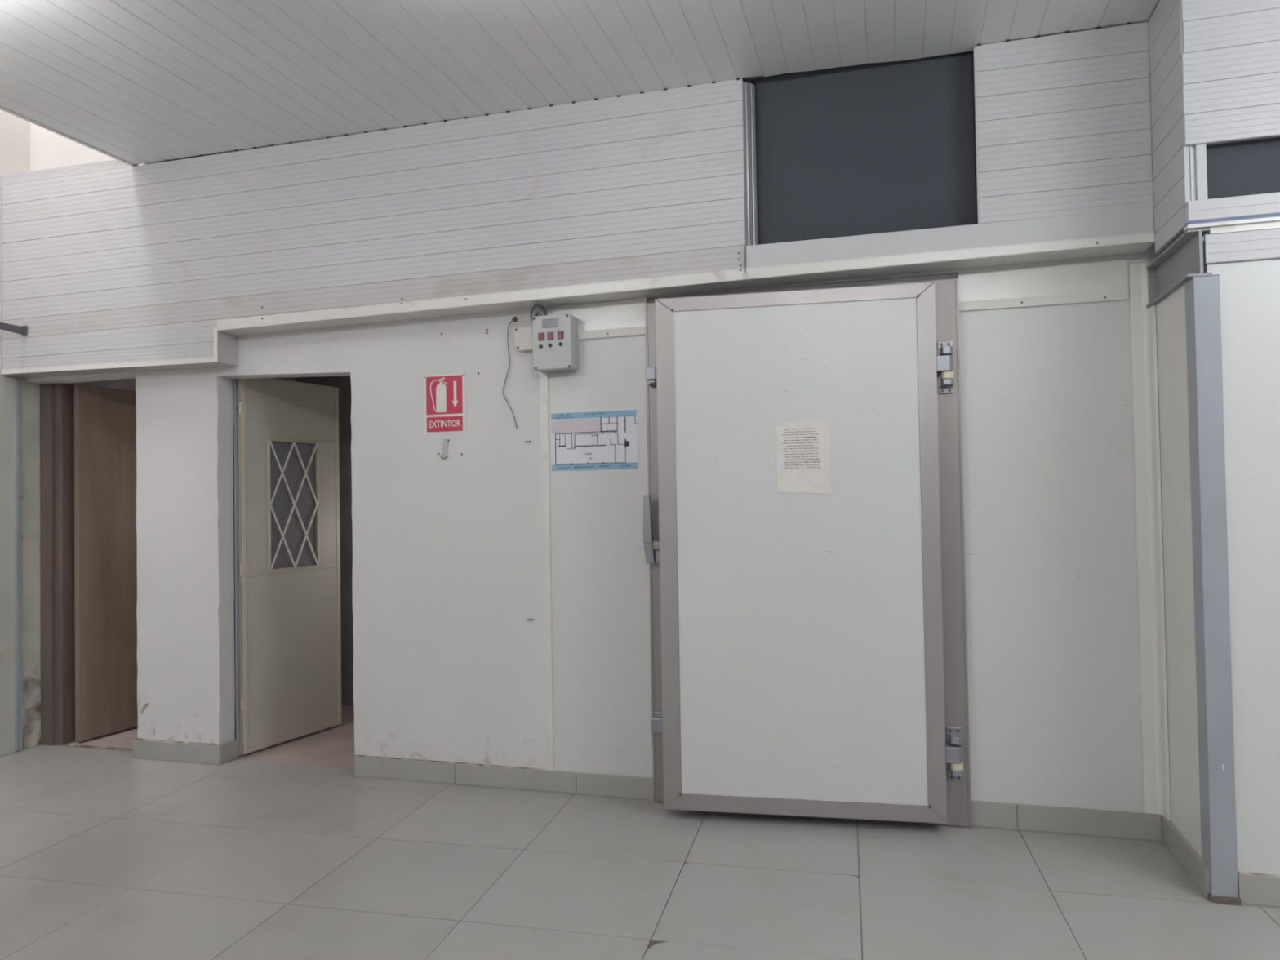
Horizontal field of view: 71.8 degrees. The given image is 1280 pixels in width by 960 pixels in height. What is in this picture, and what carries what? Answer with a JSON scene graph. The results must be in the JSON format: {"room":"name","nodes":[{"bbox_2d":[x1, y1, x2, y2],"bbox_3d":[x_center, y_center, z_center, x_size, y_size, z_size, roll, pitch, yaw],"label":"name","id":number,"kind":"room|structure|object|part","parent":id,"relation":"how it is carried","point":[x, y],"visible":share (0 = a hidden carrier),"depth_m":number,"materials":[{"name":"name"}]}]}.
{"room":"cold storage area","nodes":[
{"label":"cold storage area","id":0,"kind":"room"},
{"bbox_2d":[0,109,40,756],"bbox_3d":[-4.344,-1.408,1.522,0.103,5.600,7.120,-1,-1,16],"label":"wall","id":1,"kind":"structure","parent":0,"point":[15,131],"depth_m":4.75,"materials":[{"name":"grey paint"}]},
{"bbox_2d":[13,378,24,750],"bbox_3d":[-3.317,0.446,4.729,0.018,1.973,0.052,-1,-1,16],"label":"cable conduit","id":2,"kind":"object","parent":1,"relation":"attached to","point":[17,496],"visible":1,"depth_m":4.71,"materials":[{"name":"grey paint"}]},
{"bbox_2d":[66,375,353,706],"bbox_3d":[-2.039,0.293,5.670,2.680,2.300,2.179,-1,-1,16],"label":"wall","id":3,"kind":"structure","parent":0,"point":[343,383],"depth_m":5.67,"materials":[{"name":"paint"}]},
{"bbox_2d":[26,122,545,768],"bbox_3d":[-1.881,-1.386,4.463,3.005,5.600,0.143,-1,-1,16],"label":"wall","id":4,"kind":"structure","parent":0,"point":[448,658],"depth_m":4.15,"materials":[{"name":"paint"}]},
{"bbox_2d":[40,383,137,751],"bbox_3d":[-2.822,0.458,5.139,0.733,1.974,0.821,-1,-1,16],"label":"door","id":5,"kind":"structure","parent":4,"relation":"in","point":[89,670],"depth_m":4.90,"materials":[{"name":"brown wood"}]},
{"bbox_3d":[-2.947,0.457,5.208,0.036,1.958,0.760,-1,-1,23],"label":"panel","id":6,"kind":"part","parent":5,"relation":"part of","materials":[{"name":"brown wood"}]},
{"bbox_2d":[232,377,342,757],"bbox_3d":[-1.917,0.438,4.842,0.042,1.966,0.701,-2,-1,26],"label":"door","id":7,"kind":"structure","parent":4,"relation":"in","point":[287,634],"depth_m":4.80,"materials":[{"name":"grey paint"}]},
{"bbox_3d":[-1.917,-0.218,4.866,0.020,0.012,0.628,-2,-1,26],"label":"rail","id":8,"kind":"part","parent":7,"relation":"part of","materials":[{"name":"beige paint"}]},
{"bbox_3d":[-1.905,0.491,4.851,0.020,0.018,0.628,-2,-1,26],"label":"rail","id":9,"kind":"part","parent":7,"relation":"part of","materials":[{"name":"beige paint"}]},
{"bbox_3d":[-1.922,-0.533,4.873,0.020,0.022,0.628,-2,-1,26],"label":"rail","id":10,"kind":"part","parent":7,"relation":"part of","materials":[{"name":"beige paint"}]},
{"bbox_3d":[-1.890,1.400,4.832,0.020,0.022,0.628,-2,-1,26],"label":"rail","id":11,"kind":"part","parent":7,"relation":"part of","materials":[{"name":"beige paint"}]},
{"bbox_3d":[-1.914,0.135,4.866,0.004,0.687,0.327,-2,-1,26],"label":"pane","id":12,"kind":"part","parent":7,"relation":"part of","materials":[{"name":"grey glass"}]},
{"bbox_2d":[423,373,466,434],"bbox_3d":[-0.904,-0.353,4.090,0.212,0.272,0.006,-1,-1,16],"label":"sign","id":13,"kind":"object","parent":4,"relation":"attached to","point":[444,394],"visible":1,"depth_m":4.09,"materials":[{"name":"red plastic"}]},
{"bbox_2d":[437,438,462,458],"bbox_3d":[-0.879,-0.145,4.071,0.126,0.095,0.021,-1,-1,16],"label":"wall hook","id":14,"kind":"object","parent":4,"relation":"attached to","point":[445,445],"visible":1,"depth_m":4.08,"materials":[{"name":"grey plastic"}]},
{"bbox_2d":[502,315,517,429],"bbox_3d":[-0.587,-0.483,3.995,0.075,0.509,0.017,-1,-1,16],"label":"loose wire","id":15,"kind":"object","parent":4,"relation":"attached to","point":[514,319],"visible":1,"depth_m":4.00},
{"bbox_2d":[514,326,532,351],"bbox_3d":[-0.507,-0.632,3.963,0.113,0.105,0.039,-1,-1,16],"label":"junction box","id":16,"kind":"object","parent":4,"relation":"attached to","point":[522,335],"visible":0.7,"depth_m":3.95,"materials":[{"name":"plastic"}]},
{"bbox_2d":[524,439,530,443],"bbox_3d":[-0.503,-0.174,3.969,0.030,0.020,0.010,-1,-1,16],"label":"hook","id":17,"kind":"object","parent":4,"relation":"attached to","point":[527,441],"visible":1,"depth_m":3.97,"materials":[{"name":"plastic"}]},
{"bbox_2d":[527,617,533,621],"bbox_3d":[-0.490,0.623,3.953,0.030,0.020,0.010,-1,-1,16],"label":"hook","id":18,"kind":"object","parent":4,"relation":"attached to","point":[530,619],"visible":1,"depth_m":3.95,"materials":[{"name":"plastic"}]},
{"bbox_2d":[133,737,1162,841],"bbox_3d":[-0.331,1.328,3.950,4.708,0.099,0.119,-1,-1,16],"label":"baseboard","id":19,"kind":"structure","parent":4,"relation":"attached to","point":[1091,822],"depth_m":3.88,"materials":[{"name":"tile"}]},
{"bbox_2d":[1,22,1155,377],"bbox_3d":[-0.751,-1.136,3.984,5.421,1.074,0.148,-1,-1,16],"label":"wall","id":20,"kind":"structure","parent":0,"point":[114,265],"depth_m":3.88,"materials":[{"name":"white plastic"}]},
{"bbox_2d":[0,322,27,335],"bbox_3d":[-3.279,-0.785,4.389,0.030,0.050,0.478,-1,-1,16],"label":"wall bracket","id":21,"kind":"object","parent":20,"relation":"attached to","point":[23,330],"visible":1,"depth_m":4.56,"materials":[{"name":"grey metal"}]},
{"bbox_3d":[-3.213,-0.781,4.616,0.030,0.050,0.005,-1,-1,16],"label":"plate","id":22,"kind":"part","parent":21,"relation":"part of","materials":[{"name":"grey metal"}]},
{"bbox_2d":[742,47,979,247],"bbox_3d":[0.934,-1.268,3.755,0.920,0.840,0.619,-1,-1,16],"label":"window","id":23,"kind":"structure","parent":20,"relation":"in","point":[882,147],"depth_m":3.52,"materials":[{"name":"grey glass"}]},
{"bbox_3d":[1.275,-1.300,3.350,0.004,0.673,0.029,-1,-1,16],"label":"edge trim","id":24,"kind":"part","parent":23,"relation":"part of","materials":[{"name":"white plastic"}]},
{"bbox_2d":[0,0,1159,165],"bbox_3d":[0.405,-1.760,0.147,8.075,0.176,7.100,-1,-1,16],"label":"ceiling","id":25,"kind":"structure","parent":0,"point":[131,82],"depth_m":3.34,"materials":[{"name":"plastic"}]},
{"bbox_3d":[-3.498,-1.661,1.151,0.014,0.057,6.847,-1,-1,16],"label":"edge trim","id":26,"kind":"part","parent":25,"relation":"part of","materials":[{"name":"plastic"}]},
{"bbox_2d":[0,705,1279,959],"bbox_3d":[0.178,1.344,1.306,9.290,0.060,9.300,-1,-1,16],"label":"floor","id":27,"kind":"structure","parent":0,"point":[105,854],"depth_m":3.01,"materials":[{"name":"tile"}]},
{"bbox_2d":[1183,274,1241,905],"bbox_3d":[1.818,0.335,2.814,0.086,1.965,0.105,-1,-1,16],"label":"steel post","id":28,"kind":"object","parent":27,"relation":"on","point":[1202,293],"visible":0.93,"depth_m":2.78,"materials":[{"name":"grey metal"}]},
{"bbox_2d":[1146,227,1212,307],"bbox_3d":[1.840,-0.719,3.036,0.068,0.150,0.483,-1,-1,16],"label":"steel beam","id":29,"kind":"structure","parent":28,"relation":"on","point":[1181,260],"depth_m":3.00,"materials":[{"name":"grey metal"}]},
{"bbox_3d":[1.895,-0.715,3.269,0.027,0.132,0.005,-1,-1,16],"label":"plate","id":30,"kind":"part","parent":29,"relation":"part of","materials":[{"name":"grey metal"}]},
{"bbox_3d":[1.834,1.309,2.794,0.086,0.016,0.105,-1,-1,16],"label":"plate","id":31,"kind":"part","parent":28,"relation":"part of","materials":[{"name":"metal"}]},
{"bbox_2d":[538,40,1170,828],"bbox_3d":[0.802,-0.134,3.597,2.594,2.970,0.140,-1,-1,16],"label":"wall","id":32,"kind":"structure","parent":0,"point":[1066,634],"depth_m":3.40,"materials":[{"name":"white metal"}]},
{"bbox_2d":[530,304,577,372],"bbox_3d":[-0.385,-0.627,3.885,0.201,0.296,0.104,-1,-1,16],"label":"control box","id":33,"kind":"object","parent":32,"relation":"attached to","point":[554,337],"visible":1,"depth_m":3.85,"materials":[{"name":"grey plastic"}]},
{"bbox_2d":[537,332,544,341],"bbox_3d":[-0.430,-0.625,3.855,0.028,0.035,0.003,-1,-1,16],"label":"switch","id":34,"kind":"object","parent":33,"relation":"attached to","point":[540,335],"depth_m":3.85,"materials":[{"name":"red plastic"}]},
{"bbox_2d":[547,331,553,340],"bbox_3d":[-0.389,-0.626,3.843,0.028,0.035,0.003,-1,-1,16],"label":"switch","id":35,"kind":"object","parent":33,"relation":"attached to","point":[550,334],"depth_m":3.84,"materials":[{"name":"red plastic"}]},
{"bbox_2d":[557,330,564,339],"bbox_3d":[-0.344,-0.628,3.830,0.028,0.035,0.003,-1,-1,16],"label":"switch","id":36,"kind":"object","parent":33,"relation":"attached to","point":[560,333],"depth_m":3.83,"materials":[{"name":"red plastic"}]},
{"bbox_2d":[550,408,639,472],"bbox_3d":[-0.203,-0.172,3.888,0.407,0.269,0.002,-1,-1,16],"label":"poster","id":37,"kind":"object","parent":32,"relation":"attached to","point":[599,440],"visible":1,"depth_m":3.89,"materials":[{"name":"paper"}]},
{"bbox_2d":[643,281,963,823],"bbox_3d":[0.621,0.284,3.562,1.249,2.059,0.198,-1,-1,11],"label":"door","id":38,"kind":"structure","parent":32,"relation":"in","point":[802,633],"depth_m":3.46,"materials":[{"name":"white painted metal"},{"name":"brushed steel"},{"name":"cast metal"}]},
{"bbox_3d":[0.039,0.207,3.725,0.046,0.290,0.034,-1,-1,16],"label":"handle","id":39,"kind":"part","parent":38,"relation":"part of","materials":[{"name":"metal"}]},
{"bbox_2d":[773,420,831,493],"bbox_3d":[0.639,-0.087,3.470,0.216,0.289,0.003,-1,-1,11],"label":"paper notice","id":40,"kind":"object","parent":38,"relation":"attached to","point":[803,448],"visible":1,"depth_m":3.47,"materials":[{"name":"white paper"}]},
{"bbox_2d":[782,428,820,468],"bbox_3d":[0.634,-0.124,3.470,0.144,0.155,0.001,-1,-1,11],"label":"print","id":41,"kind":"object","parent":40,"relation":"attached to","point":[788,428],"depth_m":3.47},
{"bbox_3d":[1.175,-0.449,3.411,0.061,0.060,0.040,-1,-1,16],"label":"hinge arm","id":42,"kind":"part","parent":38,"relation":"part of","materials":[{"name":"metal"}]},
{"bbox_3d":[1.193,-0.440,3.454,0.055,0.204,0.005,-1,-1,16],"label":"mounting plate","id":43,"kind":"part","parent":38,"relation":"part of","materials":[{"name":"metal"}]},
{"bbox_3d":[1.218,1.056,3.422,0.055,0.204,0.005,-1,-1,16],"label":"mounting plate","id":44,"kind":"part","parent":38,"relation":"part of","materials":[{"name":"metal"}]},
{"bbox_3d":[1.200,1.048,3.379,0.061,0.060,0.040,-1,-1,16],"label":"hinge arm","id":45,"kind":"part","parent":38,"relation":"part of","materials":[{"name":"metal"}]},
{"bbox_2d":[644,278,971,827],"bbox_3d":[0.663,0.290,3.649,1.269,2.126,0.104,-1,-1,16],"label":"frame","id":46,"kind":"object","parent":32,"relation":"attached to","point":[946,291],"visible":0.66,"depth_m":3.44,"materials":[{"name":"metal"}]},
{"bbox_3d":[0.139,0.302,3.800,0.180,2.126,0.104,-1,-1,16],"label":"frame post","id":47,"kind":"part","parent":46,"relation":"part of","materials":[{"name":"metal"}]},
{"bbox_3d":[1.191,0.278,3.497,0.170,2.126,0.104,-1,-1,16],"label":"frame post","id":48,"kind":"part","parent":46,"relation":"part of","materials":[{"name":"metal"}]},
{"bbox_3d":[1.870,0.210,3.247,0.070,2.038,0.071,-1,-1,16],"label":"corner trim","id":49,"kind":"part","parent":32,"relation":"part of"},
{"bbox_2d":[1148,0,1201,857],"bbox_3d":[1.861,-0.177,3.062,0.063,3.000,0.542,-1,-1,16],"label":"wall","id":50,"kind":"structure","parent":0,"point":[1174,434],"depth_m":3.02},
{"bbox_2d":[1161,815,1209,897],"bbox_3d":[1.857,1.274,3.017,0.015,0.095,0.486,-1,-1,16],"label":"baseboard","id":51,"kind":"structure","parent":50,"relation":"attached to","point":[1180,847],"depth_m":2.97,"materials":[{"name":"tile"}]},
{"bbox_2d":[1181,0,1279,888],"bbox_3d":[3.452,-0.219,2.358,3.514,3.000,0.112,-1,-1,16],"label":"wall","id":52,"kind":"structure","parent":0,"point":[1231,55],"depth_m":2.77,"materials":[{"name":"white plastic"}]},
{"bbox_2d":[1185,133,1279,200],"bbox_3d":[2.178,-0.985,2.863,0.809,0.205,0.333,-1,-1,16],"label":"window","id":53,"kind":"structure","parent":52,"relation":"in","point":[1252,166],"depth_m":2.81,"materials":[{"name":"glass"}]},
{"bbox_3d":[1.762,-0.977,2.832,0.029,0.179,0.024,-1,-1,16],"label":"frame","id":54,"kind":"part","parent":53,"relation":"part of","materials":[{"name":"metal"}]},
{"bbox_3d":[1.790,-0.978,2.822,0.028,0.179,0.027,-1,-1,16],"label":"frame","id":55,"kind":"part","parent":53,"relation":"part of","materials":[{"name":"white plastic"}]},
{"bbox_3d":[2.166,-0.986,2.741,0.741,0.179,0.005,-1,-1,16],"label":"pane","id":56,"kind":"part","parent":53,"relation":"part of","materials":[{"name":"grey glass"}]},
{"bbox_3d":[3.477,0.269,2.321,3.447,1.982,0.024,-1,-1,16],"label":"wall panel","id":57,"kind":"part","parent":52,"relation":"part of","materials":[{"name":"white metal"}]},
{"bbox_2d":[1237,871,1279,906],"bbox_3d":[3.503,1.231,2.279,3.414,0.096,0.010,-1,-1,16],"label":"baseboard","id":58,"kind":"structure","parent":52,"relation":"attached to","point":[1254,888],"depth_m":2.73,"materials":[{"name":"tile"}]}
]}

